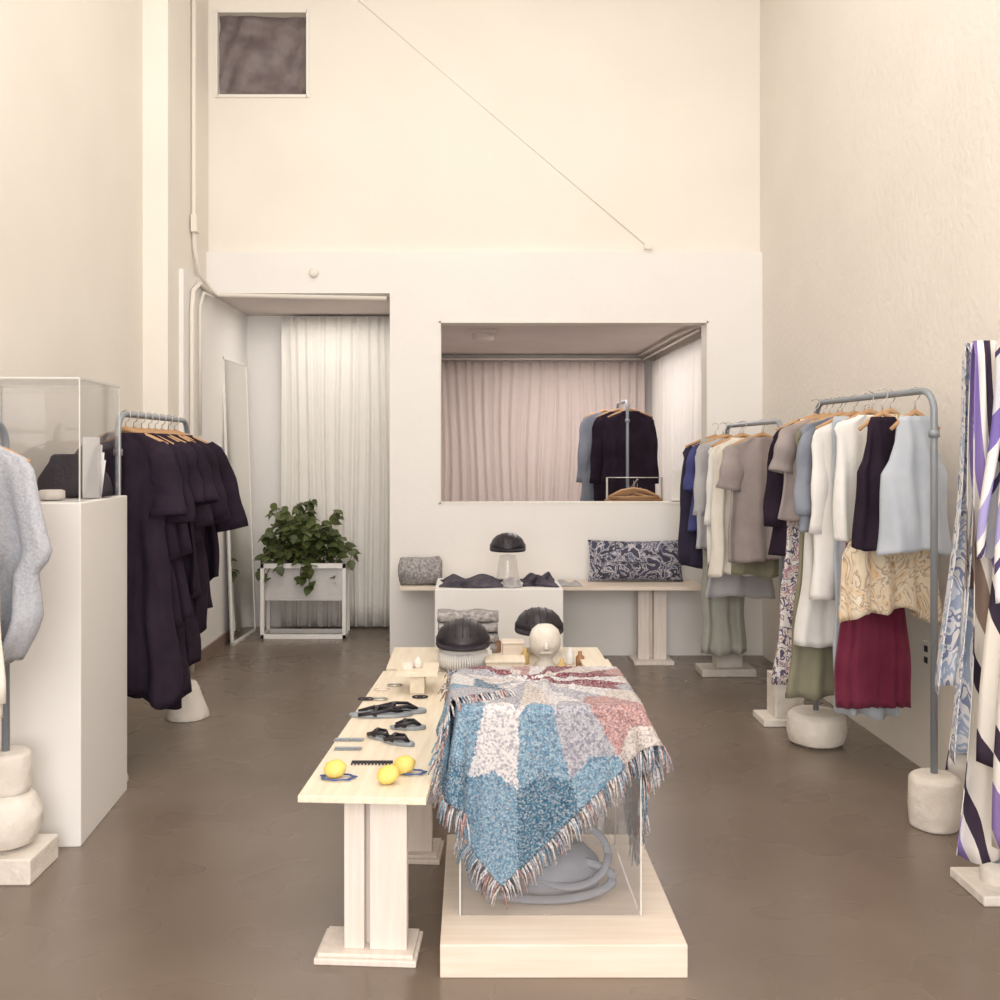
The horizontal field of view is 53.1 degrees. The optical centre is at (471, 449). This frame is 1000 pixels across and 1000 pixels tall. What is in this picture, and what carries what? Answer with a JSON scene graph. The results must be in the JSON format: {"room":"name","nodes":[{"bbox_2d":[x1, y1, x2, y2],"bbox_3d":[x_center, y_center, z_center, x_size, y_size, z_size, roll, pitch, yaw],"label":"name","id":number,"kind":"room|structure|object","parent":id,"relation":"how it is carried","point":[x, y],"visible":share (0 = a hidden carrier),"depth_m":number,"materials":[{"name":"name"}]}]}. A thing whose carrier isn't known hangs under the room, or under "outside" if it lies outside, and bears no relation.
{"room":"clothing store","nodes":[
{"label":"clothing store","id":0,"kind":"room"},
{"bbox_2d":[0,0,142,480],"bbox_3d":[-2.175,-1.250,1.890,0.150,5.500,8.980,0,0,0],"label":"wall","id":1,"kind":"structure","parent":0,"point":[71,71],"depth_m":5.21,"materials":[{"name":"beige paint"}]},
{"bbox_2d":[143,0,207,430],"bbox_3d":[-2.095,-1.250,7.440,0.310,5.500,2.120,0,0,0],"label":"wall","id":2,"kind":"structure","parent":0,"point":[167,234],"depth_m":6.38,"materials":[{"name":"beige paint"}]},
{"bbox_2d":[179,269,246,649],"bbox_3d":[-1.925,0.150,7.560,0.030,2.700,1.880,0,0,0],"label":"wall","id":3,"kind":"structure","parent":2,"relation":"attached to","point":[224,327],"depth_m":7.33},
{"bbox_2d":[216,297,389,315],"bbox_3d":[-1.270,-1.170,8.030,1.340,0.060,1.140,0,0,0],"label":"ceiling","id":4,"kind":"structure","parent":0,"point":[247,306],"depth_m":8.00,"materials":[{"name":"paint"}]},
{"bbox_2d":[281,316,389,626],"bbox_3d":[-1.120,0.180,8.401,0.966,2.600,0.072,0,0,0],"label":"curtain","id":5,"kind":"object","parent":4,"relation":"hanging from","point":[335,371],"visible":0.8,"depth_m":8.40,"materials":[{"name":"white fabric"}]},
{"bbox_2d":[247,316,389,625],"bbox_3d":[-1.270,0.170,8.550,1.340,2.660,0.100,0,0,0],"label":"wall corridor back","id":6,"kind":"object","parent":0,"point":[263,332],"depth_m":8.50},
{"bbox_2d":[208,0,759,251],"bbox_3d":[0.090,-2.723,7.440,4.060,2.555,0.160,0,0,0],"label":"wall","id":7,"kind":"structure","parent":0,"point":[650,108],"depth_m":7.36,"materials":[{"name":"beige paint"}]},
{"bbox_2d":[214,9,308,97],"bbox_3d":[-1.545,-2.915,7.354,0.696,0.646,0.012,0,0,0],"label":"frame","id":8,"kind":"object","parent":7,"relation":"attached to","point":[216,11],"visible":1,"depth_m":7.35,"materials":[{"name":"white paint"}]},
{"bbox_2d":[219,16,305,93],"bbox_3d":[-1.545,-2.915,7.430,0.660,0.610,0.049,0,0,0],"label":"window","id":9,"kind":"structure","parent":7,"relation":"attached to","point":[258,55],"depth_m":7.43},
{"bbox_2d":[358,0,643,243],"bbox_3d":[0.132,-2.483,7.357,2.359,2.014,0.008,0,0,0],"label":"cable","id":10,"kind":"object","parent":7,"relation":"attached to","point":[358,0],"visible":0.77,"depth_m":7.36,"materials":[{"name":"beige paint"}]},
{"bbox_2d":[206,252,761,654],"bbox_3d":[0.090,0.028,7.380,4.060,2.945,0.160,0,0,0],"label":"wall","id":11,"kind":"structure","parent":0,"point":[424,289],"depth_m":7.30,"materials":[{"name":"paint"}]},
{"bbox_2d":[190,0,386,672],"bbox_3d":[-1.278,-1.200,7.005,1.316,5.400,0.541,0,0,0],"label":"conduit pipes","id":12,"kind":"object","parent":11,"relation":"attached to","point":[195,219],"visible":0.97,"depth_m":6.89,"materials":[{"name":"beige"}]},
{"bbox_2d":[439,321,707,503],"bbox_3d":[0.743,-0.273,7.383,1.965,1.334,0.174,0,0,0],"label":"window","id":13,"kind":"structure","parent":11,"relation":"in","point":[704,324],"depth_m":7.30,"materials":[{"name":"white paint"}]},
{"bbox_2d":[670,470,681,500],"bbox_3d":[1.530,0.265,7.443,0.100,0.230,0.054,0,0,0],"label":"paper sign","id":14,"kind":"object","parent":13,"relation":"on","point":[675,474],"visible":0.64,"depth_m":7.42,"materials":[{"name":"paper"}]},
{"bbox_2d":[0,626,999,999],"bbox_3d":[0.000,1.550,3.200,6.000,0.100,17.600,0,0,0],"label":"floor","id":15,"kind":"structure","parent":0,"point":[785,869],"depth_m":3.56,"materials":[{"name":"concrete"}]},
{"bbox_2d":[0,420,57,884],"bbox_3d":[-1.665,0.693,3.042,0.290,1.614,1.286,0,0,0],"label":"clothing rack","id":16,"kind":"object","parent":15,"relation":"on","point":[25,854],"visible":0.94,"depth_m":3.50,"materials":[{"name":"grey metal"}]},
{"bbox_2d":[0,622,5,719],"bbox_3d":[-1.659,0.382,3.124,0.421,0.928,0.138,0,0,-3],"label":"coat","id":17,"kind":"object","parent":16,"relation":"hanging from","point":[2,665],"visible":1,"depth_m":3.11,"materials":[{"name":"fabric"}]},
{"bbox_2d":[0,445,52,665],"bbox_3d":[-1.656,0.395,3.321,0.552,1.034,0.250,0,0,-6],"label":"knit sweater","id":18,"kind":"object","parent":16,"relation":"hanging from","point":[25,545],"visible":0.98,"depth_m":3.27,"materials":[{"name":"fabric"}]},
{"bbox_2d":[0,495,126,846],"bbox_3d":[-1.770,0.850,4.080,0.540,1.300,0.640,0,0,-4],"label":"pedestal","id":19,"kind":"object","parent":15,"relation":"on","point":[68,692],"visible":0.63,"depth_m":3.78,"materials":[{"name":"white paint"}]},
{"bbox_2d":[0,377,119,501],"bbox_3d":[-1.770,-0.041,4.080,0.505,0.477,0.545,0,0,-4],"label":"display case","id":20,"kind":"object","parent":19,"relation":"on","point":[79,378],"visible":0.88,"depth_m":3.83,"materials":[{"name":"grey"}]},
{"bbox_2d":[37,454,112,497],"bbox_3d":[-1.656,0.107,4.180,0.321,0.180,0.161,0,0,0],"label":"handbag","id":21,"kind":"object","parent":19,"relation":"on","point":[61,471],"visible":0.66,"depth_m":4.13,"materials":[{"name":"grey leather"}]},
{"bbox_2d":[83,437,105,497],"bbox_3d":[-1.556,0.074,4.119,0.089,0.254,0.021,0,0,0],"label":"display","id":22,"kind":"object","parent":19,"relation":"on","point":[94,463],"visible":1,"depth_m":4.11,"materials":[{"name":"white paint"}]},
{"bbox_2d":[113,411,209,781],"bbox_3d":[-1.600,0.660,5.107,0.238,1.679,1.264,0,0,0],"label":"clothing rack","id":23,"kind":"object","parent":15,"relation":"on","point":[194,706],"visible":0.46,"depth_m":5.51,"materials":[{"name":"grey metal"}]},
{"bbox_2d":[75,410,187,709],"bbox_3d":[-1.597,0.501,4.623,0.566,1.376,0.184,0,0,-2],"label":"dress","id":24,"kind":"object","parent":23,"relation":"hanging from","point":[151,477],"visible":0.61,"depth_m":4.60,"materials":[{"name":"fabric"}]},
{"bbox_2d":[123,411,194,709],"bbox_3d":[-1.610,0.518,4.736,0.619,1.410,0.173,0,0,5],"label":"dress","id":25,"kind":"object","parent":23,"relation":"hanging from","point":[171,532],"visible":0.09,"depth_m":4.69,"materials":[{"name":"fabric"}]},
{"bbox_2d":[139,411,204,701],"bbox_3d":[-1.599,0.530,4.838,0.602,1.434,0.172,0,0,-10],"label":"dress","id":26,"kind":"object","parent":23,"relation":"hanging from","point":[195,482],"visible":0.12,"depth_m":4.83,"materials":[{"name":"fabric"}]},
{"bbox_2d":[146,412,218,595],"bbox_3d":[-1.603,0.304,4.954,0.709,0.981,0.170,0,0,3],"label":"dress","id":27,"kind":"object","parent":23,"relation":"hanging from","point":[210,493],"visible":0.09,"depth_m":4.91,"materials":[{"name":"fabric"}]},
{"bbox_2d":[154,413,213,666],"bbox_3d":[-1.602,0.491,5.055,0.587,1.356,0.177,0,0,-5],"label":"dress","id":28,"kind":"object","parent":23,"relation":"hanging from","point":[203,514],"visible":0.15,"depth_m":5.03,"materials":[{"name":"fabric"}]},
{"bbox_2d":[159,414,228,633],"bbox_3d":[-1.599,0.395,5.166,0.695,1.164,0.177,0,0,0],"label":"dress","id":29,"kind":"object","parent":23,"relation":"hanging from","point":[220,508],"visible":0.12,"depth_m":5.13,"materials":[{"name":"fabric"}]},
{"bbox_2d":[167,415,230,607],"bbox_3d":[-1.607,0.371,5.271,0.689,1.117,0.168,0,0,6],"label":"dress","id":30,"kind":"object","parent":23,"relation":"hanging from","point":[224,518],"visible":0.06,"depth_m":5.25,"materials":[{"name":"fabric"}]},
{"bbox_2d":[172,415,248,580],"bbox_3d":[-1.612,0.291,5.380,0.817,0.955,0.178,0,0,-3],"label":"dress","id":31,"kind":"object","parent":23,"relation":"hanging from","point":[238,516],"visible":0.2,"depth_m":5.36,"materials":[{"name":"fabric"}]},
{"bbox_2d":[223,356,255,645],"bbox_3d":[-1.861,0.391,7.992,0.102,2.220,0.660,0,0,3],"label":"leaning mirror","id":32,"kind":"object","parent":15,"relation":"on","point":[236,432],"visible":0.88,"depth_m":7.99,"materials":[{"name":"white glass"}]},
{"bbox_2d":[254,499,361,638],"bbox_3d":[-1.337,0.947,8.023,0.881,1.106,0.420,0,0,5],"label":"pothos","id":33,"kind":"object","parent":15,"relation":"on","point":[294,572],"visible":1,"depth_m":7.97,"materials":[{"name":"plant"}]},
{"bbox_2d":[298,671,448,967],"bbox_3d":[-0.264,1.245,3.661,0.370,0.510,1.620,0,0,4],"label":"display table","id":34,"kind":"object","parent":15,"relation":"on","point":[388,828],"visible":0.8,"depth_m":2.95,"materials":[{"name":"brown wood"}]},
{"bbox_2d":[324,759,346,777],"bbox_3d":[-0.413,0.962,3.018,0.070,0.057,0.055,0,0,5],"label":"lemon","id":35,"kind":"object","parent":34,"relation":"on","point":[335,768],"visible":1,"depth_m":3.00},
{"bbox_2d":[349,705,412,717],"bbox_3d":[-0.339,0.970,3.722,0.240,0.038,0.092,0,0,-6],"label":"sandal","id":36,"kind":"object","parent":34,"relation":"on","point":[394,712],"visible":1,"depth_m":3.70,"materials":[{"name":"black leather"}]},
{"bbox_2d":[377,764,399,784],"bbox_3d":[-0.248,0.962,2.964,0.070,0.057,0.055,0,0,-11],"label":"lemon","id":37,"kind":"object","parent":34,"relation":"on","point":[387,774],"visible":1,"depth_m":2.94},
{"bbox_2d":[382,732,414,746],"bbox_3d":[-0.249,0.970,3.367,0.130,0.038,0.054,0,0,29],"label":"sandal","id":38,"kind":"object","parent":34,"relation":"on","point":[398,739],"visible":1,"depth_m":3.35,"materials":[{"name":"black leather"}]},
{"bbox_2d":[370,701,426,713],"bbox_3d":[-0.280,0.970,3.779,0.220,0.038,0.085,0,0,5],"label":"sandal","id":39,"kind":"object","parent":34,"relation":"on","point":[404,705],"visible":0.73,"depth_m":3.76,"materials":[{"name":"black leather"}]},
{"bbox_2d":[393,755,415,774],"bbox_3d":[-0.207,0.962,3.056,0.070,0.057,0.055,0,0,-9],"label":"lemon","id":40,"kind":"object","parent":34,"relation":"on","point":[405,763],"visible":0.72,"depth_m":3.04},
{"bbox_2d":[390,718,425,729],"bbox_3d":[-0.227,0.970,3.548,0.130,0.038,0.054,0,0,0],"label":"sandal","id":41,"kind":"object","parent":34,"relation":"on","point":[410,723],"visible":1,"depth_m":3.53,"materials":[{"name":"black leather"}]},
{"bbox_2d":[396,656,438,693],"bbox_3d":[-0.223,0.920,4.125,0.170,0.138,0.200,0,0,0],"label":"wooden riser","id":42,"kind":"object","parent":34,"relation":"on","point":[417,670],"visible":1,"depth_m":4.05,"materials":[{"name":"beige wood"}]},
{"bbox_2d":[386,647,603,671],"bbox_3d":[0.120,1.245,4.780,1.020,0.510,0.480,0,0,0],"label":"side table","id":43,"kind":"object","parent":15,"relation":"on","point":[399,654],"visible":0.19,"depth_m":4.82,"materials":[{"name":"brown wood"}]},
{"bbox_2d":[438,649,487,669],"bbox_3d":[-0.041,0.936,4.541,0.232,0.105,0.232,0,0,0],"label":"stand","id":44,"kind":"object","parent":43,"relation":"on","point":[446,659],"visible":0.52,"depth_m":4.45,"materials":[{"name":"white paint"}]},
{"bbox_2d":[436,618,489,651],"bbox_3d":[-0.041,0.826,4.520,0.250,0.126,0.322,0,0,0],"label":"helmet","id":45,"kind":"object","parent":44,"relation":"on","point":[462,634],"visible":1,"depth_m":4.44,"materials":[{"name":"black"}]},
{"bbox_2d":[437,609,498,652],"bbox_3d":[-0.020,0.889,4.930,0.299,0.200,0.124,0,0,0],"label":"blanket","id":46,"kind":"object","parent":43,"relation":"on","point":[489,619],"visible":0.32,"depth_m":4.87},
{"bbox_2d":[485,655,525,666],"bbox_3d":[0.147,0.958,4.460,0.178,0.062,0.128,0,0,0],"label":"wooden box","id":47,"kind":"object","parent":43,"relation":"on","point":[490,660],"visible":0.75,"depth_m":4.40,"materials":[{"name":"brown wood"}]},
{"bbox_2d":[501,639,524,654],"bbox_3d":[0.193,0.943,4.714,0.108,0.092,0.088,0,0,0],"label":"cardboard box","id":48,"kind":"object","parent":43,"relation":"on","point":[509,646],"visible":0.73,"depth_m":4.67,"materials":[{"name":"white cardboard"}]},
{"bbox_2d":[529,623,560,666],"bbox_3d":[0.331,0.889,4.540,0.152,0.200,0.157,0,0,43],"label":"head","id":49,"kind":"object","parent":43,"relation":"on","point":[544,638],"visible":0.93,"depth_m":4.49},
{"bbox_2d":[435,578,562,646],"bbox_3d":[0.170,1.188,6.570,0.810,0.624,0.540,0,0,0],"label":"pedestal","id":50,"kind":"object","parent":15,"relation":"on","point":[510,603],"visible":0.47,"depth_m":6.30,"materials":[{"name":"white paint"}]},
{"bbox_2d":[439,574,503,587],"bbox_3d":[0.000,0.844,6.550,0.424,0.061,0.448,0,0,0],"label":"shirt","id":51,"kind":"object","parent":50,"relation":"on","point":[479,580],"visible":1,"depth_m":6.41,"materials":[{"name":"fabric"}]},
{"bbox_2d":[520,571,558,586],"bbox_3d":[0.440,0.841,6.580,0.233,0.066,0.426,0,0,0],"label":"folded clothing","id":52,"kind":"object","parent":50,"relation":"on","point":[546,580],"visible":1,"depth_m":6.46,"materials":[{"name":"fabric"}]},
{"bbox_2d":[400,580,701,664],"bbox_3d":[0.555,1.222,7.085,2.110,0.556,0.370,0,0,0],"label":"bench","id":53,"kind":"object","parent":15,"relation":"on","point":[651,594],"visible":0.5,"depth_m":7.04,"materials":[{"name":"brown wood"}]},
{"bbox_2d":[398,556,441,584],"bbox_3d":[-0.363,0.848,7.021,0.307,0.206,0.201,0,0,0],"label":"pillow","id":54,"kind":"object","parent":53,"relation":"on","point":[411,570],"visible":0.95,"depth_m":6.94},
{"bbox_2d":[588,540,682,581],"bbox_3d":[1.170,0.793,7.160,0.680,0.300,0.169,0,0,0],"label":"patterned cushion","id":55,"kind":"object","parent":53,"relation":"on","point":[609,560],"visible":0.94,"depth_m":7.11,"materials":[{"name":"fabric"}]},
{"bbox_2d":[440,834,687,977],"bbox_3d":[0.261,1.453,3.250,0.704,0.094,0.820,0,0,0],"label":"wooden platform","id":56,"kind":"object","parent":15,"relation":"on","point":[606,935],"visible":0.74,"depth_m":2.93,"materials":[{"name":"brown wood"}]},
{"bbox_2d":[468,818,616,903],"bbox_3d":[0.220,1.295,3.208,0.467,0.220,0.256,0,0,0],"label":"leather bag","id":57,"kind":"object","parent":56,"relation":"on","point":[575,877],"visible":0.52,"depth_m":3.12,"materials":[{"name":"grey"}]},
{"bbox_2d":[426,665,673,909],"bbox_3d":[0.243,1.061,3.371,0.769,0.634,0.970,0,0,0],"label":"blanket","id":58,"kind":"object","parent":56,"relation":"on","point":[525,750],"visible":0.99,"depth_m":3.00,"materials":[{"name":"fabric"}]},
{"bbox_2d":[459,772,641,915],"bbox_3d":[0.237,1.095,3.290,0.551,0.619,0.545,0,0,0],"label":"case","id":59,"kind":"object","parent":56,"relation":"on","point":[641,772],"visible":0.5,"depth_m":3.02,"materials":[{"name":"grey"}]},
{"bbox_2d":[568,779,618,833],"bbox_3d":[0.420,1.235,3.950,0.340,0.530,0.300,0,0,0],"label":"table","id":60,"kind":"object","parent":15,"relation":"on","point":[610,811],"visible":0.03,"depth_m":3.83,"materials":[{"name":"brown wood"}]},
{"bbox_2d":[616,400,629,495],"bbox_3d":[1.350,0.528,9.040,0.360,1.944,0.820,0,0,0],"label":"clothing rack","id":61,"kind":"object","parent":15,"relation":"on","point":[627,420],"visible":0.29,"depth_m":8.74,"materials":[{"name":"grey metal"}]},
{"bbox_2d":[576,401,608,500],"bbox_3d":[1.214,0.038,9.196,0.519,0.980,0.142,0,0,0],"label":"coat","id":62,"kind":"object","parent":61,"relation":"hanging from","point":[585,430],"visible":0.3,"depth_m":9.17,"materials":[{"name":"fabric"}]},
{"bbox_2d":[589,400,621,500],"bbox_3d":[1.310,0.035,8.971,0.517,0.975,0.141,0,0,0],"label":"coat","id":63,"kind":"object","parent":61,"relation":"hanging from","point":[598,428],"visible":0.26,"depth_m":8.95,"materials":[{"name":"fabric"}]},
{"bbox_2d":[601,399,658,498],"bbox_3d":[1.399,0.038,8.846,0.510,0.979,0.142,0,0,0],"label":"coat","id":64,"kind":"object","parent":61,"relation":"hanging from","point":[643,442],"visible":0.84,"depth_m":8.83,"materials":[{"name":"fabric"}]},
{"bbox_2d":[604,477,662,500],"bbox_3d":[1.302,0.858,8.008,0.504,1.283,0.318,0,0,0],"label":"rack","id":65,"kind":"object","parent":15,"relation":"on","point":[621,495],"visible":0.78,"depth_m":7.91,"materials":[{"name":"brown wood"}]},
{"bbox_2d":[695,419,803,726],"bbox_3d":[1.700,0.663,6.115,0.360,1.674,1.410,0,0,0],"label":"clothing rack","id":66,"kind":"object","parent":15,"relation":"on","point":[731,665],"visible":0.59,"depth_m":5.58,"materials":[{"name":"grey metal"}]},
{"bbox_2d":[678,423,718,568],"bbox_3d":[1.621,0.307,6.657,0.502,0.977,0.136,0,0,0],"label":"jacket","id":67,"kind":"object","parent":66,"relation":"hanging from","point":[688,555],"visible":0.27,"depth_m":6.63,"materials":[{"name":"fabric"}]},
{"bbox_2d":[683,422,725,530],"bbox_3d":[1.650,0.175,6.580,0.528,0.714,0.136,0,0,0],"label":"blue top","id":68,"kind":"object","parent":66,"relation":"hanging from","point":[688,482],"visible":0.17,"depth_m":6.56,"materials":[{"name":"fabric"}]},
{"bbox_2d":[692,422,732,548],"bbox_3d":[1.652,0.228,6.454,0.460,0.819,0.130,0,0,0],"label":"blouse","id":69,"kind":"object","parent":66,"relation":"hanging from","point":[702,455],"visible":0.21,"depth_m":6.43,"materials":[{"name":"fabric"}]},
{"bbox_2d":[700,422,746,656],"bbox_3d":[1.640,0.579,6.522,0.312,1.521,0.137,0,0,0],"label":"trousers","id":70,"kind":"object","parent":66,"relation":"hanging from","point":[724,633],"visible":0.35,"depth_m":6.48,"materials":[{"name":"fabric"}]},
{"bbox_2d":[704,421,744,564],"bbox_3d":[1.676,0.269,6.236,0.459,0.902,0.130,0,0,0],"label":"shirt","id":71,"kind":"object","parent":66,"relation":"hanging from","point":[709,481],"visible":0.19,"depth_m":6.22,"materials":[{"name":"fabric"}]},
{"bbox_2d":[705,421,775,598],"bbox_3d":[1.702,0.381,6.352,0.459,1.127,0.132,0,0,0],"label":"dress","id":72,"kind":"object","parent":66,"relation":"hanging from","point":[756,587],"visible":0.13,"depth_m":6.31,"materials":[{"name":"fabric"}]},
{"bbox_2d":[708,420,777,578],"bbox_3d":[1.660,0.300,6.120,0.424,0.964,0.156,0,0,0],"label":"dress","id":73,"kind":"object","parent":66,"relation":"hanging from","point":[719,565],"visible":0.25,"depth_m":6.11,"materials":[{"name":"fabric"}]},
{"bbox_2d":[716,419,784,562],"bbox_3d":[1.706,0.241,5.901,0.556,0.846,0.145,0,0,-6],"label":"t-shirt","id":74,"kind":"object","parent":66,"relation":"hanging from","point":[743,468],"visible":0.56,"depth_m":5.86,"materials":[{"name":"fabric"}]},
{"bbox_2d":[731,426,778,578],"bbox_3d":[1.748,0.291,5.997,0.373,0.945,0.131,0,0,0],"label":"dress","id":75,"kind":"object","parent":66,"relation":"hanging from","point":[769,569],"visible":0.07,"depth_m":5.96,"materials":[{"name":"fabric"}]},
{"bbox_2d":[786,388,961,834],"bbox_3d":[1.799,0.623,4.574,0.300,1.754,1.390,0,0,-4],"label":"clothing rack","id":76,"kind":"object","parent":15,"relation":"on","point":[934,800],"visible":0.98,"depth_m":3.97,"materials":[{"name":"grey metal"}]},
{"bbox_2d":[763,399,818,555],"bbox_3d":[1.743,0.145,5.076,0.531,0.815,0.138,0,0,0],"label":"black top","id":77,"kind":"object","parent":76,"relation":"hanging from","point":[774,483],"visible":0.17,"depth_m":5.06,"materials":[{"name":"fabric"}]},
{"bbox_2d":[771,398,819,684],"bbox_3d":[1.723,0.471,5.028,0.432,1.465,0.131,0,0,0],"label":"floral dress","id":78,"kind":"object","parent":76,"relation":"hanging from","point":[781,667],"visible":0.18,"depth_m":5.01,"materials":[{"name":"fabric"}]},
{"bbox_2d":[768,398,827,520],"bbox_3d":[1.751,0.046,5.002,0.536,0.616,0.127,0,0,0],"label":"taupe top","id":79,"kind":"object","parent":76,"relation":"hanging from","point":[783,461],"visible":0.36,"depth_m":4.98,"materials":[{"name":"fabric"}]},
{"bbox_2d":[785,397,833,700],"bbox_3d":[1.762,0.480,4.929,0.441,1.483,0.141,0,0,0],"label":"dress","id":80,"kind":"object","parent":76,"relation":"hanging from","point":[811,672],"visible":0.15,"depth_m":4.91,"materials":[{"name":"fabric"}]},
{"bbox_2d":[793,396,842,647],"bbox_3d":[1.775,0.347,4.855,0.426,1.218,0.147,0,0,0],"label":"dress","id":81,"kind":"object","parent":76,"relation":"hanging from","point":[814,620],"visible":0.1,"depth_m":4.83,"materials":[{"name":"fabric"}]},
{"bbox_2d":[793,395,845,531],"bbox_3d":[1.771,0.072,4.766,0.478,0.667,0.139,0,0,0],"label":"blouse","id":82,"kind":"object","parent":76,"relation":"hanging from","point":[802,503],"visible":0.29,"depth_m":4.75,"materials":[{"name":"fabric"}]},
{"bbox_2d":[808,394,858,599],"bbox_3d":[1.790,0.228,4.691,0.439,0.980,0.154,0,0,-5],"label":"shirt","id":83,"kind":"object","parent":76,"relation":"hanging from","point":[821,521],"visible":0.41,"depth_m":4.65,"materials":[{"name":"fabric"}]},
{"bbox_2d":[832,391,877,542],"bbox_3d":[1.760,0.080,4.424,0.330,0.683,0.144,0,0,-16],"label":"white top","id":84,"kind":"object","parent":76,"relation":"hanging from","point":[851,442],"visible":0.44,"depth_m":4.40,"materials":[{"name":"fabric"}]},
{"bbox_2d":[832,393,899,719],"bbox_3d":[1.815,0.486,4.620,0.306,1.496,0.141,0,0,0],"label":"trousers","id":85,"kind":"object","parent":76,"relation":"hanging from","point":[839,546],"visible":0.15,"depth_m":4.61,"materials":[{"name":"fabric"}]},
{"bbox_2d":[834,393,910,708],"bbox_3d":[1.817,0.454,4.549,0.342,1.432,0.124,0,0,-2],"label":"skirt","id":86,"kind":"object","parent":76,"relation":"hanging from","point":[872,668],"visible":0.33,"depth_m":4.51,"materials":[{"name":"fabric"}]},
{"bbox_2d":[851,388,897,550],"bbox_3d":[1.730,0.082,4.217,0.258,0.688,0.121,0,0,0],"label":"tank","id":87,"kind":"object","parent":76,"relation":"hanging from","point":[880,441],"visible":0.49,"depth_m":4.20,"materials":[{"name":"fabric"}]},
{"bbox_2d":[838,390,941,623],"bbox_3d":[1.820,0.247,4.341,0.432,1.018,0.161,0,0,0],"label":"skirt","id":88,"kind":"object","parent":76,"relation":"hanging from","point":[870,582],"visible":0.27,"depth_m":4.31,"materials":[{"name":"beige fabric"}]},
{"bbox_2d":[876,387,951,555],"bbox_3d":[1.829,0.087,4.121,0.308,0.698,0.122,0,0,0],"label":"tank","id":89,"kind":"object","parent":76,"relation":"hanging from","point":[904,499],"visible":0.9,"depth_m":4.09,"materials":[{"name":"fabric"}]},
{"bbox_2d":[950,858,999,906],"bbox_3d":[1.795,0.573,2.910,0.230,1.854,1.221,0,0,0],"label":"clothing rack","id":90,"kind":"object","parent":15,"relation":"on","point":[982,882],"visible":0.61,"depth_m":3.37,"materials":[{"name":"white stone"}]},
{"bbox_2d":[934,343,973,763],"bbox_3d":[1.687,0.337,3.361,0.218,1.394,0.194,0,0,-6],"label":"scarf","id":91,"kind":"object","parent":90,"relation":"hanging from","point":[954,665],"visible":0.3,"depth_m":3.38,"materials":[{"name":"fabric"}]},
{"bbox_2d":[945,340,999,863],"bbox_3d":[1.717,0.487,3.272,0.284,1.694,0.187,0,0,10],"label":"scarf","id":92,"kind":"object","parent":90,"relation":"hanging from","point":[974,844],"visible":0.56,"depth_m":3.26,"materials":[{"name":"fabric"}]},
{"bbox_2d":[976,569,999,849],"bbox_3d":[1.730,0.432,3.085,0.268,1.584,0.189,0,0,3],"label":"scarf","id":93,"kind":"object","parent":90,"relation":"hanging from","point":[988,717],"visible":0.87,"depth_m":3.13,"materials":[{"name":"fabric"}]},
{"bbox_2d":[977,340,999,603],"bbox_3d":[1.714,0.082,3.179,0.207,0.884,0.192,0,0,-6],"label":"scarf","id":94,"kind":"object","parent":90,"relation":"hanging from","point":[988,528],"visible":1,"depth_m":3.19,"materials":[{"name":"fabric"}]},
{"bbox_2d":[441,355,654,415],"bbox_3d":[0.810,0.170,11.650,2.620,2.660,0.100,0,0,0],"label":"wall","id":95,"kind":"structure","parent":0,"point":[648,363],"depth_m":11.60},
{"bbox_2d":[441,326,700,354],"bbox_3d":[0.760,-1.150,9.530,2.720,0.100,4.140,0,0,0],"label":"ceiling","id":96,"kind":"structure","parent":0,"point":[455,340],"depth_m":10.04,"materials":[{"name":"paint"}]},
{"bbox_2d":[469,329,496,342],"bbox_3d":[0.100,-1.045,9.200,0.260,0.110,0.260,0,0,0],"label":"ceiling light","id":97,"kind":"object","parent":96,"relation":"attached to","point":[478,335],"visible":1,"depth_m":9.11,"materials":[{"name":"paint"}]},
{"bbox_2d":[441,326,700,360],"bbox_3d":[0.785,-1.051,9.500,2.530,0.066,4.001,0,0,0],"label":"rail","id":98,"kind":"object","parent":96,"relation":"attached to","point":[693,327],"visible":0.73,"depth_m":11.41,"materials":[{"name":"beige"}]},
{"bbox_2d":[441,361,644,500],"bbox_3d":[0.760,0.230,11.480,2.444,2.500,0.089,0,0,0],"label":"curtain","id":99,"kind":"object","parent":98,"relation":"hanging from","point":[510,429],"visible":0.4,"depth_m":11.48,"materials":[{"name":"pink fabric"}]},
{"bbox_2d":[652,338,700,500],"bbox_3d":[2.048,0.240,10.126,0.072,2.480,2.453,0,0,0],"label":"curtain","id":100,"kind":"object","parent":98,"relation":"hanging from","point":[676,376],"visible":0.46,"depth_m":10.03,"materials":[{"name":"white fabric"}]},
{"bbox_2d":[655,0,999,796],"bbox_3d":[2.195,-1.250,4.550,0.150,5.500,14.300,0,0,0],"label":"wall","id":101,"kind":"structure","parent":0,"point":[880,119],"depth_m":5.15,"materials":[{"name":"paint"}]},
{"bbox_3d":[-0.550,0.180,9.530,0.100,2.640,4.140,0,0,0],"label":"wall","id":102,"kind":"structure","parent":0,"visible":0},
{"bbox_2d":[190,629,229,672],"bbox_3d":[-1.903,1.455,7.570,0.015,0.090,1.860,0,0,0],"label":"baseboard","id":103,"kind":"structure","parent":102,"relation":"attached to","point":[221,641],"depth_m":7.33,"materials":[{"name":"brown"}]},
{"bbox_3d":[0.328,0.939,4.901,0.120,0.100,0.120,0,0,0],"label":"stand","id":104,"kind":"object","parent":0,"visible":0},
{"bbox_2d":[514,607,563,635],"bbox_3d":[0.328,0.830,4.881,0.241,0.122,0.311,0,0,0],"label":"hat","id":105,"kind":"object","parent":104,"relation":"on","point":[528,619],"visible":0.84,"depth_m":4.82,"materials":[{"name":"black"}]},
{"bbox_3d":[0.240,0.780,6.720,0.160,0.160,0.160,0,0,0],"label":"stand","id":106,"kind":"object","parent":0,"visible":0},
{"bbox_2d":[490,532,525,552],"bbox_3d":[0.240,0.615,6.699,0.245,0.124,0.316,0,0,0],"label":"hat","id":107,"kind":"object","parent":106,"relation":"on","point":[507,542],"visible":1,"depth_m":6.62,"materials":[{"name":"black"}]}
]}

